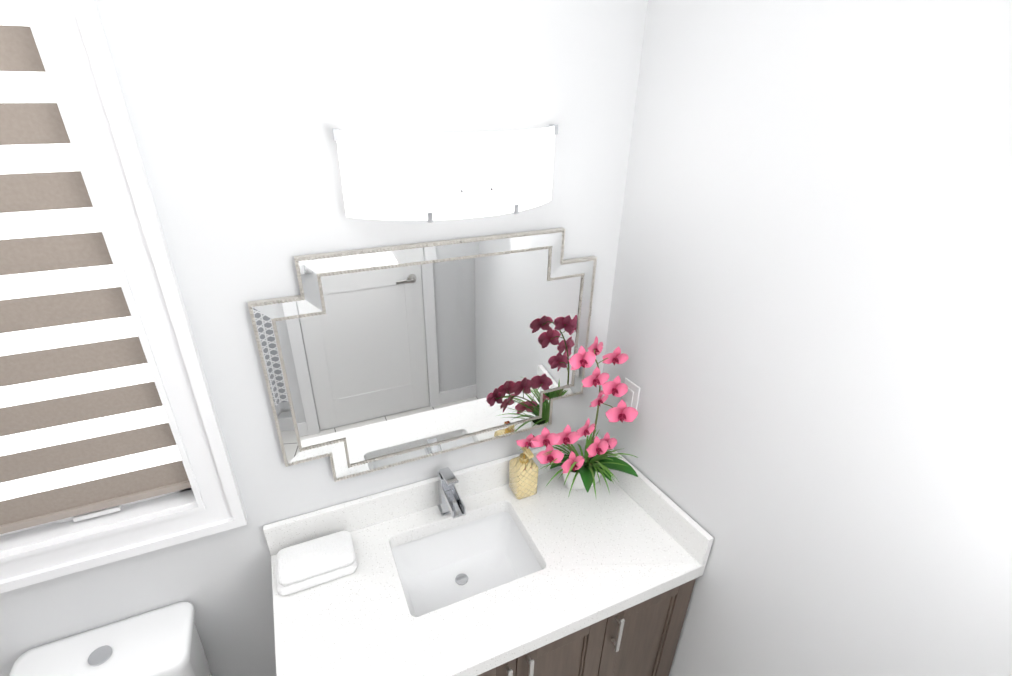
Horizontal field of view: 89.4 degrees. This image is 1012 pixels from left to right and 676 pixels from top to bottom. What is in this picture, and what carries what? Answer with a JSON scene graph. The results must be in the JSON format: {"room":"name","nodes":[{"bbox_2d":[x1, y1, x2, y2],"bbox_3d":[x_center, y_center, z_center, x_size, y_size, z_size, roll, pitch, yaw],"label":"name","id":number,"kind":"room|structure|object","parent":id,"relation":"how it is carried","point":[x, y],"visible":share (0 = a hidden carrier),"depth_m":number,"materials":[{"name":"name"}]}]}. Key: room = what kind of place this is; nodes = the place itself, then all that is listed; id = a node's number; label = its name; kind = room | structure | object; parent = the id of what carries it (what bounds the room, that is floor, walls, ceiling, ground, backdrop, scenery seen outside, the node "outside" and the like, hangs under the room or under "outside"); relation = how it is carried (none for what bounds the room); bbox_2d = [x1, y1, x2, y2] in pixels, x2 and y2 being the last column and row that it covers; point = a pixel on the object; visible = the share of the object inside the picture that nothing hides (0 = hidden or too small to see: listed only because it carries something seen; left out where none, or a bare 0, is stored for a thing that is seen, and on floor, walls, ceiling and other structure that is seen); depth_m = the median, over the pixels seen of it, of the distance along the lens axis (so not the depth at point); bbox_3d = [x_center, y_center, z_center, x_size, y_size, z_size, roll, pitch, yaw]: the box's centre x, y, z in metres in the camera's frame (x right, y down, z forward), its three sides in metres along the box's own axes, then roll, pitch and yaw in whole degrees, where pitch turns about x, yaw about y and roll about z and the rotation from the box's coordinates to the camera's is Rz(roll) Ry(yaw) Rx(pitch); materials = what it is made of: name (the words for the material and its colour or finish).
{"room":"bathroom","nodes":[
{"label":"bathroom","id":0,"kind":"room"},
{"bbox_2d":[0,0,647,675],"bbox_3d":[-1.013,0.164,1.230,2.938,2.780,0.100,-11,30,-22],"label":"wall","id":1,"kind":"structure","parent":0,"point":[238,110],"depth_m":1.23,"materials":[{"name":"white paint"}]},
{"bbox_2d":[0,0,246,592],"bbox_3d":[-1.137,-0.061,1.030,0.840,1.440,0.130,-11,30,-22],"label":"window","id":2,"kind":"structure","parent":1,"relation":"in","point":[72,45],"depth_m":1.16,"materials":[{"name":"white"}]},
{"bbox_2d":[0,0,190,533],"bbox_3d":[-1.134,-0.073,1.015,0.628,1.194,0.046,-11,30,-22],"label":"window blind","id":3,"kind":"object","parent":2,"relation":"attached to","point":[84,426],"visible":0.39,"depth_m":1.14,"materials":[{"name":"beige fabric"}]},
{"bbox_2d":[248,228,596,481],"bbox_3d":[-0.173,0.056,1.515,0.980,0.700,0.027,-11,30,-22],"label":"mirror","id":4,"kind":"object","parent":1,"relation":"attached to","point":[377,358],"visible":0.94,"depth_m":1.46,"materials":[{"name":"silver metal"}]},
{"bbox_2d":[332,124,558,222],"bbox_3d":[-0.107,-0.400,1.234,0.562,0.198,0.145,-11,30,-22],"label":"sconce","id":5,"kind":"object","parent":1,"relation":"attached to","point":[429,177],"visible":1,"depth_m":1.18,"materials":[{"name":"white glass"}]},
{"bbox_2d":[596,0,1011,675],"bbox_3d":[0.926,0.372,0.903,0.100,2.780,2.200,-13,31,-26],"label":"wall","id":6,"kind":"structure","parent":0,"point":[810,324],"depth_m":1.09,"materials":[{"name":"white paint"}]},
{"bbox_2d":[622,378,639,409],"bbox_3d":[0.415,0.201,1.714,0.010,0.120,0.070,-13,31,-26],"label":"light switch","id":7,"kind":"object","parent":6,"relation":"attached to","point":[630,397],"visible":0.54,"depth_m":1.70,"materials":[{"name":"white plastic"}]},
{"bbox_3d":[-0.508,1.784,1.209,3.488,0.060,1.924,-11,30,-22],"label":"floor","id":8,"kind":"structure","parent":0,"visible":0},
{"bbox_2d":[9,602,212,675],"bbox_3d":[-0.982,1.273,1.320,0.418,0.728,0.718,-11,30,-22],"label":"toilet","id":9,"kind":"object","parent":8,"relation":"on","point":[165,641],"visible":1,"depth_m":1.38,"materials":[{"name":"white ceramic"}]},
{"bbox_2d":[263,433,713,675],"bbox_3d":[-0.059,0.982,1.715,1.207,0.914,0.582,-11,30,-22],"label":"bathroom vanity","id":10,"kind":"object","parent":8,"relation":"on","point":[551,578],"visible":0.98,"depth_m":1.56,"materials":[{"name":"white stone"}]},
{"bbox_2d":[276,530,356,595],"bbox_3d":[-0.558,0.657,1.503,0.220,0.058,0.131,-11,30,-22],"label":"hand towel","id":11,"kind":"object","parent":10,"relation":"on","point":[313,563],"visible":1,"depth_m":1.48,"materials":[{"name":"white fabric"}]},
{"bbox_2d":[437,467,465,518],"bbox_3d":[-0.176,0.517,1.643,0.052,0.193,0.161,-11,30,-22],"label":"faucet","id":12,"kind":"object","parent":10,"relation":"on","point":[451,501],"visible":1,"depth_m":1.64,"materials":[{"name":"silver metal"}]},
{"bbox_2d":[509,447,537,498],"bbox_3d":[0.063,0.455,1.767,0.080,0.197,0.090,-11,30,-22],"label":"soap dispenser","id":13,"kind":"object","parent":10,"relation":"on","point":[523,474],"visible":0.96,"depth_m":1.75,"materials":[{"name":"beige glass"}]},
{"bbox_2d":[516,416,637,496],"bbox_3d":[0.214,0.410,1.705,0.381,0.338,0.271,-11,30,-22],"label":"orchid pot","id":14,"kind":"object","parent":10,"relation":"on","point":[591,465],"depth_m":1.69,"materials":[{"name":"pink"}]},
{"bbox_2d":[568,336,637,419],"bbox_3d":[0.304,0.135,1.629,0.240,0.275,0.113,0,27,-3],"label":"orchid flowers","id":15,"kind":"object","parent":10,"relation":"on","point":[583,358],"depth_m":1.62,"materials":[{"name":"pink plant"}]}
]}

